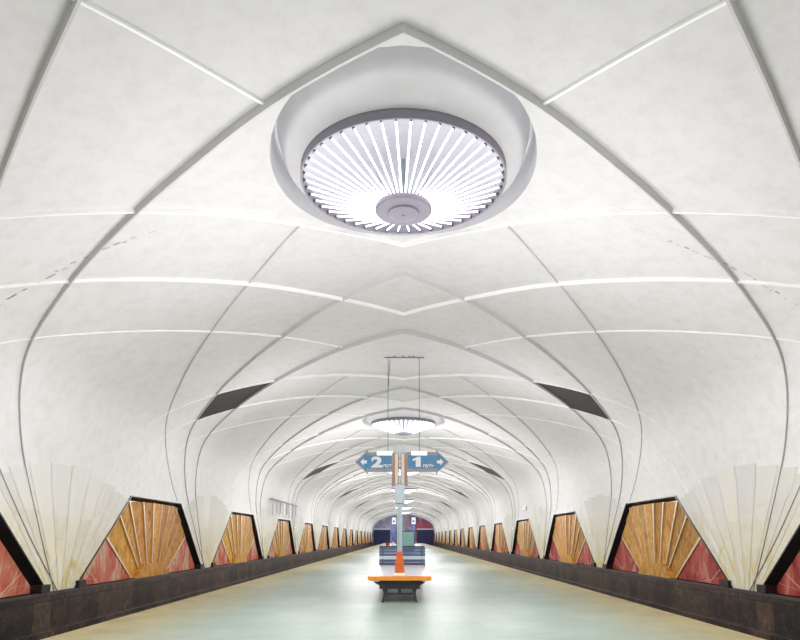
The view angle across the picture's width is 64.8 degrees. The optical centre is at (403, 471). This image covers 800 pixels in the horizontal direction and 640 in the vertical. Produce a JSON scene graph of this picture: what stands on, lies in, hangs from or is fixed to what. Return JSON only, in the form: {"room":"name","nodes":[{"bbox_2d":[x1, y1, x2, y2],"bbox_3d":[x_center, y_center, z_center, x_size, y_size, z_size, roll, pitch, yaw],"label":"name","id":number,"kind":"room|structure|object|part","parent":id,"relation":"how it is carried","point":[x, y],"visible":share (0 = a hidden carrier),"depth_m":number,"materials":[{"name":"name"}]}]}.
{"room":"metro station","nodes":[
{"label":"metro station","id":0,"kind":"room"},
{"bbox_2d":[0,462,371,590],"bbox_3d":[-7.852,7.462,73.529,0.133,2.914,189.415,0,-6,0],"label":"wall","id":1,"kind":"structure","parent":0,"point":[66,514],"depth_m":15.04,"materials":[{"name":"white paint"}]},
{"bbox_2d":[0,512,50,597],"bbox_3d":[-7.952,0.982,9.355,0.272,2.400,9.610,0,-6,0],"label":"panel","id":2,"kind":"object","parent":1,"relation":"attached to","point":[18,576],"visible":1,"depth_m":12.98,"materials":[{"name":"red stone"}]},
{"bbox_3d":[-8.032,1.849,12.207,0.072,1.271,3.317,0,-6,0],"label":"corner panel","id":3,"kind":"part","parent":2,"relation":"part of","materials":[{"name":"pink stone"}]},
{"bbox_2d":[74,496,203,587],"bbox_3d":[-7.952,2.105,20.046,0.272,2.400,9.610,0,-6,0],"label":"panel","id":4,"kind":"object","parent":1,"relation":"attached to","point":[149,537],"visible":0.94,"depth_m":19.24,"materials":[{"name":"brown wood"}]},
{"bbox_3d":[-8.032,2.361,17.076,0.072,1.271,3.317,0,-6,0],"label":"corner panel","id":5,"kind":"part","parent":4,"relation":"part of","materials":[{"name":"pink stone"}]},
{"bbox_3d":[-8.032,2.972,22.898,0.072,1.271,3.317,0,-6,0],"label":"corner panel","id":6,"kind":"part","parent":4,"relation":"part of","materials":[{"name":"pink stone"}]},
{"bbox_2d":[0,542,372,639],"bbox_3d":[-8.100,9.879,76.135,0.600,1.350,172.500,0,-6,0],"label":"baseboard","id":7,"kind":"structure","parent":1,"relation":"attached to","point":[31,616],"depth_m":17.60,"materials":[{"name":"black stone"}]},
{"bbox_2d":[211,511,263,566],"bbox_3d":[-7.952,3.227,30.737,0.272,2.400,9.610,0,-6,0],"label":"panel","id":8,"kind":"object","parent":1,"relation":"attached to","point":[239,542],"visible":0.9,"depth_m":30.30,"materials":[{"name":"brown wood"}]},
{"bbox_3d":[-8.032,3.483,27.767,0.072,1.271,3.317,0,-6,0],"label":"corner panel","id":9,"kind":"part","parent":8,"relation":"part of","materials":[{"name":"pink stone"}]},
{"bbox_3d":[-8.032,4.094,33.589,0.072,1.271,3.317,0,-6,0],"label":"corner panel","id":10,"kind":"part","parent":8,"relation":"part of","materials":[{"name":"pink stone"}]},
{"bbox_2d":[267,518,295,557],"bbox_3d":[-7.952,4.350,41.428,0.272,2.400,9.610,0,-6,0],"label":"panel","id":11,"kind":"object","parent":1,"relation":"attached to","point":[282,544],"visible":0.92,"depth_m":41.15,"materials":[{"name":"brown wood"}]},
{"bbox_3d":[-8.032,4.606,38.459,0.072,1.271,3.317,0,-6,0],"label":"corner panel","id":12,"kind":"part","parent":11,"relation":"part of","materials":[{"name":"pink stone"}]},
{"bbox_3d":[-8.032,5.217,44.281,0.072,1.271,3.317,0,-6,0],"label":"corner panel","id":13,"kind":"part","parent":11,"relation":"part of","materials":[{"name":"pink stone"}]},
{"bbox_2d":[298,522,316,553],"bbox_3d":[-7.952,5.473,52.120,0.272,2.400,9.610,0,-6,0],"label":"panel","id":14,"kind":"object","parent":1,"relation":"attached to","point":[307,544],"visible":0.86,"depth_m":51.88,"materials":[{"name":"brown wood"}]},
{"bbox_3d":[-8.032,5.728,49.150,0.072,1.271,3.317,0,-6,0],"label":"corner panel","id":15,"kind":"part","parent":14,"relation":"part of","materials":[{"name":"pink stone"}]},
{"bbox_2d":[317,525,329,550],"bbox_3d":[-7.952,6.595,62.811,0.272,2.400,9.610,0,-6,0],"label":"panel","id":16,"kind":"object","parent":1,"relation":"attached to","point":[324,537],"visible":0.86,"depth_m":62.70,"materials":[{"name":"brown wood"}]},
{"bbox_2d":[331,527,339,548],"bbox_3d":[-7.952,7.718,73.502,0.272,2.400,9.610,0,-6,0],"label":"panel","id":17,"kind":"object","parent":1,"relation":"attached to","point":[335,541],"visible":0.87,"depth_m":73.27,"materials":[{"name":"orange stone"}]},
{"bbox_2d":[341,528,347,546],"bbox_3d":[-7.952,8.840,84.193,0.272,2.400,9.611,0,-6,0],"label":"panel","id":18,"kind":"object","parent":1,"relation":"attached to","point":[344,536],"visible":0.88,"depth_m":84.03,"materials":[{"name":"brown wood"}]},
{"bbox_2d":[348,529,353,545],"bbox_3d":[-7.952,9.963,94.885,0.272,2.400,9.611,0,-6,0],"label":"panel","id":19,"kind":"object","parent":1,"relation":"attached to","point":[350,543],"visible":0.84,"depth_m":94.96,"materials":[{"name":"brown wood"}]},
{"bbox_2d":[354,530,358,544],"bbox_3d":[-7.952,11.085,105.576,0.272,2.400,9.611,0,-6,0],"label":"panel","id":20,"kind":"object","parent":1,"relation":"attached to","point":[356,533],"visible":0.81,"depth_m":105.57,"materials":[{"name":"brown wood"}]},
{"bbox_2d":[359,531,362,543],"bbox_3d":[-7.952,12.208,116.267,0.272,2.400,9.611,0,-6,0],"label":"panel","id":21,"kind":"object","parent":1,"relation":"attached to","point":[360,538],"visible":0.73,"depth_m":116.03,"materials":[{"name":"brown wood"}]},
{"bbox_2d":[0,0,799,590],"bbox_3d":[0.000,5.459,76.591,15.897,7.552,172.515,0,-6,0],"label":"ceiling","id":22,"kind":"structure","parent":0,"point":[164,250],"depth_m":11.44,"materials":[{"name":"white paint"}]},
{"bbox_2d":[198,383,269,419],"bbox_3d":[-5.525,-2.298,20.578,1.881,1.311,1.836,5,-8,-41],"label":"ceiling vent","id":23,"kind":"object","parent":22,"relation":"in","point":[226,401],"visible":1,"depth_m":20.51,"materials":[{"name":"grey metal"}]},
{"bbox_2d":[270,498,297,518],"bbox_3d":[-7.580,2.456,40.147,0.260,1.000,8.488,0,-6,0],"label":"hanging rail","id":24,"kind":"object","parent":22,"relation":"attached to","point":[273,499],"visible":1,"depth_m":39.63,"materials":[{"name":"grey metal"}]},
{"bbox_3d":[-7.500,2.008,40.194,0.100,0.100,8.488,0,-6,0],"label":"rail","id":25,"kind":"part","parent":24,"relation":"part of","materials":[{"name":"grey metal"}]},
{"bbox_2d":[303,462,335,479],"bbox_3d":[-5.525,-0.053,41.961,1.881,1.311,1.836,5,-8,-41],"label":"ceiling vent","id":26,"kind":"object","parent":22,"relation":"in","point":[320,469],"visible":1,"depth_m":41.95,"materials":[{"name":"grey metal"}]},
{"bbox_2d":[300,108,506,233],"bbox_3d":[0.000,-4.468,9.927,3.210,0.920,3.210,0,-6,0],"label":"chandelier","id":27,"kind":"object","parent":22,"relation":"hanging from","point":[392,170],"visible":1,"depth_m":9.76,"materials":[{"name":"frosted glowing glass"},{"name":"grey painted metal"}]},
{"bbox_3d":[0.000,-4.532,9.934,1.014,0.770,0.880,0,-6,0],"label":"stem","id":28,"kind":"part","parent":27,"relation":"part of","materials":[{"name":"metal"}]},
{"bbox_2d":[371,417,435,435],"bbox_3d":[0.000,-2.223,31.309,3.210,0.920,3.210,0,-6,0],"label":"chandelier","id":29,"kind":"object","parent":22,"relation":"hanging from","point":[400,426],"visible":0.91,"depth_m":30.95,"materials":[{"name":"glass"}]},
{"bbox_3d":[0.000,-2.287,31.316,1.014,0.770,0.880,0,-6,0],"label":"stem","id":30,"kind":"part","parent":29,"relation":"part of","materials":[{"name":"metal"}]},
{"bbox_2d":[390,488,416,493],"bbox_3d":[0.000,2.268,74.075,3.210,0.920,3.210,0,-6,0],"label":"chandelier","id":31,"kind":"object","parent":22,"relation":"hanging from","point":[408,490],"visible":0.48,"depth_m":73.41,"materials":[{"name":"metal"}]},
{"bbox_2d":[389,467,417,476],"bbox_3d":[0.000,0.022,52.692,3.210,0.920,3.210,0,-6,0],"label":"chandelier","id":32,"kind":"object","parent":22,"relation":"hanging from","point":[409,473],"visible":0.16,"depth_m":52.34,"materials":[{"name":"metal"}]},
{"bbox_2d":[395,506,411,509],"bbox_3d":[0.000,6.758,116.839,3.210,0.920,3.210,0,-6,0],"label":"chandelier","id":33,"kind":"object","parent":22,"relation":"hanging from","point":[403,507],"visible":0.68,"depth_m":116.32,"materials":[{"name":"metal"}]},
{"bbox_2d":[384,356,423,357],"bbox_3d":[0.030,-3.736,20.562,1.300,0.100,0.040,0,-6,0],"label":"bracket","id":34,"kind":"object","parent":22,"relation":"attached to","point":[393,356],"visible":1,"depth_m":20.55,"materials":[{"name":"metal"}]},
{"bbox_2d":[355,363,392,473],"bbox_3d":[-0.860,-1.805,20.360,1.380,3.802,0.160,0,-6,0],"label":"arrow sign","id":35,"kind":"object","parent":34,"relation":"hanging from","point":[379,461],"visible":0.72,"depth_m":20.14,"materials":[{"name":"blue plastic"},{"name":"white enamel"},{"name":"dark iron"}]},
{"bbox_2d":[406,402,448,473],"bbox_3d":[0.760,-1.805,20.360,1.380,3.802,0.160,0,-6,0],"label":"arrow sign","id":36,"kind":"object","parent":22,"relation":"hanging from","point":[418,461],"visible":0.98,"depth_m":20.14,"materials":[{"name":"blue plastic"},{"name":"white enamel"},{"name":"dark iron"}]},
{"bbox_2d":[471,462,503,479],"bbox_3d":[5.525,-0.053,41.961,1.881,1.311,1.836,-5,-8,41],"label":"ceiling vent","id":37,"kind":"object","parent":22,"relation":"in","point":[486,469],"visible":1,"depth_m":41.95,"materials":[{"name":"grey metal"}]},
{"bbox_2d":[537,383,608,419],"bbox_3d":[5.525,-2.298,20.578,1.881,1.311,1.836,-5,-8,41],"label":"ceiling vent","id":38,"kind":"object","parent":22,"relation":"in","point":[580,401],"visible":1,"depth_m":20.51,"materials":[{"name":"grey metal"}]},
{"bbox_2d":[41,543,765,639],"bbox_3d":[0.000,9.855,76.137,10.000,0.900,172.500,0,-6,0],"label":"floor","id":39,"kind":"structure","parent":0,"point":[465,597],"depth_m":11.84,"materials":[{"name":"stone"}]},
{"bbox_2d":[391,516,395,542],"bbox_3d":[-2.350,13.983,151.367,1.100,6.600,1.100,0,-6,0],"label":"column","id":40,"kind":"structure","parent":39,"relation":"on","point":[393,517],"depth_m":150.97,"materials":[{"name":"metal"}]},
{"bbox_2d":[368,565,430,601],"bbox_3d":[-0.085,2.833,16.328,1.370,0.575,5.750,0,-6,0],"label":"bench","id":41,"kind":"object","parent":39,"relation":"on","point":[415,576],"visible":0.98,"depth_m":13.69,"materials":[{"name":"orange wood"}]},
{"bbox_3d":[-0.470,2.626,13.731,0.370,0.445,0.070,0,-6,0],"label":"leg","id":42,"kind":"part","parent":41,"relation":"part of","materials":[{"name":"metal"}]},
{"bbox_3d":[-0.085,2.745,16.363,0.880,0.178,5.380,0,-6,0],"label":"under frame","id":43,"kind":"part","parent":41,"relation":"part of","materials":[{"name":"metal"}]},
{"bbox_3d":[-0.085,2.591,16.369,1.270,0.065,5.640,0,-6,0],"label":"seat","id":44,"kind":"part","parent":41,"relation":"part of","materials":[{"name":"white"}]},
{"bbox_2d":[392,444,407,574],"bbox_3d":[-0.085,0.850,14.239,0.360,2.950,0.250,0,-6,0],"label":"sign post","id":45,"kind":"object","parent":41,"relation":"on","point":[399,488],"visible":1,"depth_m":14.18,"materials":[{"name":"grey metal"}]},
{"bbox_3d":[-0.085,-0.057,14.226,0.210,0.690,0.035,0,-6,0],"label":"panel","id":46,"kind":"part","parent":45,"relation":"part of","materials":[{"name":"white"}]},
{"bbox_3d":[-0.085,-0.041,14.333,0.360,0.740,0.200,0,-6,0],"label":"casing","id":47,"kind":"part","parent":45,"relation":"part of","materials":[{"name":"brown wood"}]},
{"bbox_3d":[0.300,2.626,13.731,0.370,0.445,0.070,0,-6,0],"label":"leg","id":48,"kind":"part","parent":41,"relation":"part of","materials":[{"name":"metal"}]},
{"bbox_2d":[379,546,424,566],"bbox_3d":[-0.040,2.908,19.742,1.420,1.140,0.684,0,-6,0],"label":"slatted bench","id":49,"kind":"object","parent":39,"relation":"on","point":[412,555],"visible":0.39,"depth_m":19.43,"materials":[{"name":"metal"}]},
{"bbox_3d":[-0.040,2.329,19.523,1.380,0.035,0.040,0,-6,0],"label":"rail","id":50,"kind":"part","parent":49,"relation":"part of","materials":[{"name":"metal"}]},
{"bbox_2d":[396,531,414,545],"bbox_3d":[0.200,7.712,70.379,2.100,2.160,1.700,0,-6,0],"label":"kiosk","id":51,"kind":"object","parent":39,"relation":"on","point":[408,537],"visible":0.6,"depth_m":69.59,"materials":[{"name":"teal metal"}]},
{"bbox_2d":[411,516,415,542],"bbox_3d":[2.350,13.983,151.367,1.100,6.600,1.100,0,-6,0],"label":"column","id":52,"kind":"structure","parent":39,"relation":"on","point":[413,517],"depth_m":151.08,"materials":[{"name":"metal"}]},
{"bbox_2d":[372,515,434,542],"bbox_3d":[0.000,15.346,162.436,17.200,9.000,0.300,0,-6,0],"label":"wall","id":53,"kind":"structure","parent":0,"point":[386,523],"depth_m":162.44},
{"bbox_2d":[373,529,389,545],"bbox_3d":[-5.550,17.139,161.936,4.300,4.830,0.280,0,-6,0],"label":"door","id":54,"kind":"structure","parent":53,"relation":"in","point":[381,536],"depth_m":162.00,"materials":[{"name":"blue metal"}]},
{"bbox_2d":[417,529,433,545],"bbox_3d":[5.550,17.139,161.936,4.300,4.830,0.280,0,-6,0],"label":"door","id":55,"kind":"structure","parent":53,"relation":"in","point":[425,536],"depth_m":162.00,"materials":[{"name":"blue metal"}]},
{"bbox_2d":[435,463,799,590],"bbox_3d":[7.851,7.461,73.529,0.133,2.915,189.415,0,-6,0],"label":"wall","id":56,"kind":"structure","parent":0,"point":[740,514],"depth_m":15.10,"materials":[{"name":"white paint"}]},
{"bbox_2d":[444,531,447,543],"bbox_3d":[7.952,12.208,116.267,0.272,2.400,9.611,0,-6,0],"label":"panel","id":57,"kind":"object","parent":56,"relation":"attached to","point":[446,538],"visible":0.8,"depth_m":116.03,"materials":[{"name":"brown wood"}]},
{"bbox_2d":[448,530,452,544],"bbox_3d":[7.952,11.085,105.576,0.272,2.400,9.611,0,-6,0],"label":"panel","id":58,"kind":"object","parent":56,"relation":"attached to","point":[450,533],"visible":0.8,"depth_m":105.57,"materials":[{"name":"orange stone"}]},
{"bbox_2d":[453,529,458,545],"bbox_3d":[7.952,9.963,94.885,0.272,2.400,9.611,0,-6,0],"label":"panel","id":59,"kind":"object","parent":56,"relation":"attached to","point":[456,543],"visible":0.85,"depth_m":94.95,"materials":[{"name":"orange stone"}]},
{"bbox_2d":[459,528,465,546],"bbox_3d":[7.952,8.840,84.193,0.272,2.400,9.611,0,-6,0],"label":"panel","id":60,"kind":"object","parent":56,"relation":"attached to","point":[462,536],"visible":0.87,"depth_m":84.03,"materials":[{"name":"orange stone"}]},
{"bbox_2d":[467,527,475,548],"bbox_3d":[7.952,7.718,73.502,0.272,2.400,9.610,0,-6,0],"label":"panel","id":61,"kind":"object","parent":56,"relation":"attached to","point":[471,541],"visible":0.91,"depth_m":73.27,"materials":[{"name":"brown wood"}]},
{"bbox_2d":[477,525,489,550],"bbox_3d":[7.952,6.595,62.811,0.272,2.400,9.610,0,-6,0],"label":"panel","id":62,"kind":"object","parent":56,"relation":"attached to","point":[482,537],"visible":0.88,"depth_m":62.70,"materials":[{"name":"brown wood"}]},
{"bbox_2d":[490,522,508,553],"bbox_3d":[7.952,5.473,52.120,0.272,2.400,9.610,0,-6,0],"label":"panel","id":63,"kind":"object","parent":56,"relation":"attached to","point":[499,544],"visible":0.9,"depth_m":51.88,"materials":[{"name":"brown wood"}]},
{"bbox_3d":[8.032,5.728,49.150,0.072,1.271,3.317,0,-6,0],"label":"corner panel","id":64,"kind":"part","parent":63,"relation":"part of","materials":[{"name":"stone"}]},
{"bbox_2d":[511,518,539,557],"bbox_3d":[7.952,4.350,41.428,0.272,2.400,9.610,0,-6,0],"label":"panel","id":65,"kind":"object","parent":56,"relation":"attached to","point":[524,544],"visible":0.91,"depth_m":41.14,"materials":[{"name":"brown wood"}]},
{"bbox_3d":[8.032,5.217,44.281,0.072,1.271,3.317,0,-6,0],"label":"corner panel","id":66,"kind":"part","parent":65,"relation":"part of","materials":[{"name":"stone"}]},
{"bbox_3d":[8.032,4.606,38.459,0.072,1.271,3.317,0,-6,0],"label":"corner panel","id":67,"kind":"part","parent":65,"relation":"part of","materials":[{"name":"stone"}]},
{"bbox_2d":[543,511,595,566],"bbox_3d":[7.952,3.227,30.737,0.272,2.400,9.610,0,-6,0],"label":"panel","id":68,"kind":"object","parent":56,"relation":"attached to","point":[567,542],"visible":0.98,"depth_m":30.30,"materials":[{"name":"brown wood"}]},
{"bbox_3d":[8.032,4.094,33.589,0.072,1.271,3.317,0,-6,0],"label":"corner panel","id":69,"kind":"part","parent":68,"relation":"part of","materials":[{"name":"stone"}]},
{"bbox_3d":[8.032,3.483,27.767,0.072,1.271,3.317,0,-6,0],"label":"corner panel","id":70,"kind":"part","parent":68,"relation":"part of","materials":[{"name":"stone"}]},
{"bbox_2d":[434,542,799,639],"bbox_3d":[8.100,9.879,76.135,0.600,1.350,172.500,0,-6,0],"label":"baseboard","id":71,"kind":"structure","parent":56,"relation":"attached to","point":[768,616],"depth_m":17.86,"materials":[{"name":"black stone"}]},
{"bbox_2d":[603,496,732,587],"bbox_3d":[7.952,2.105,20.046,0.272,2.400,9.610,0,-6,0],"label":"panel","id":72,"kind":"object","parent":56,"relation":"attached to","point":[654,537],"visible":0.93,"depth_m":19.27,"materials":[{"name":"brown wood"}]},
{"bbox_3d":[8.032,2.972,22.898,0.072,1.271,3.317,0,-6,0],"label":"corner panel","id":73,"kind":"part","parent":72,"relation":"part of","materials":[{"name":"stone"}]},
{"bbox_3d":[8.032,2.361,17.076,0.072,1.271,3.317,0,-6,0],"label":"corner panel","id":74,"kind":"part","parent":72,"relation":"part of","materials":[{"name":"stone"}]},
{"bbox_2d":[756,524,799,596],"bbox_3d":[7.952,0.982,9.355,0.272,2.400,9.610,0,-6,0],"label":"panel","id":75,"kind":"object","parent":56,"relation":"attached to","point":[784,578],"visible":1,"depth_m":13.14,"materials":[{"name":"red stone"}]},
{"bbox_3d":[8.032,1.849,12.207,0.072,1.271,3.317,0,-6,0],"label":"corner panel","id":76,"kind":"part","parent":75,"relation":"part of","materials":[{"name":"stone"}]}
]}

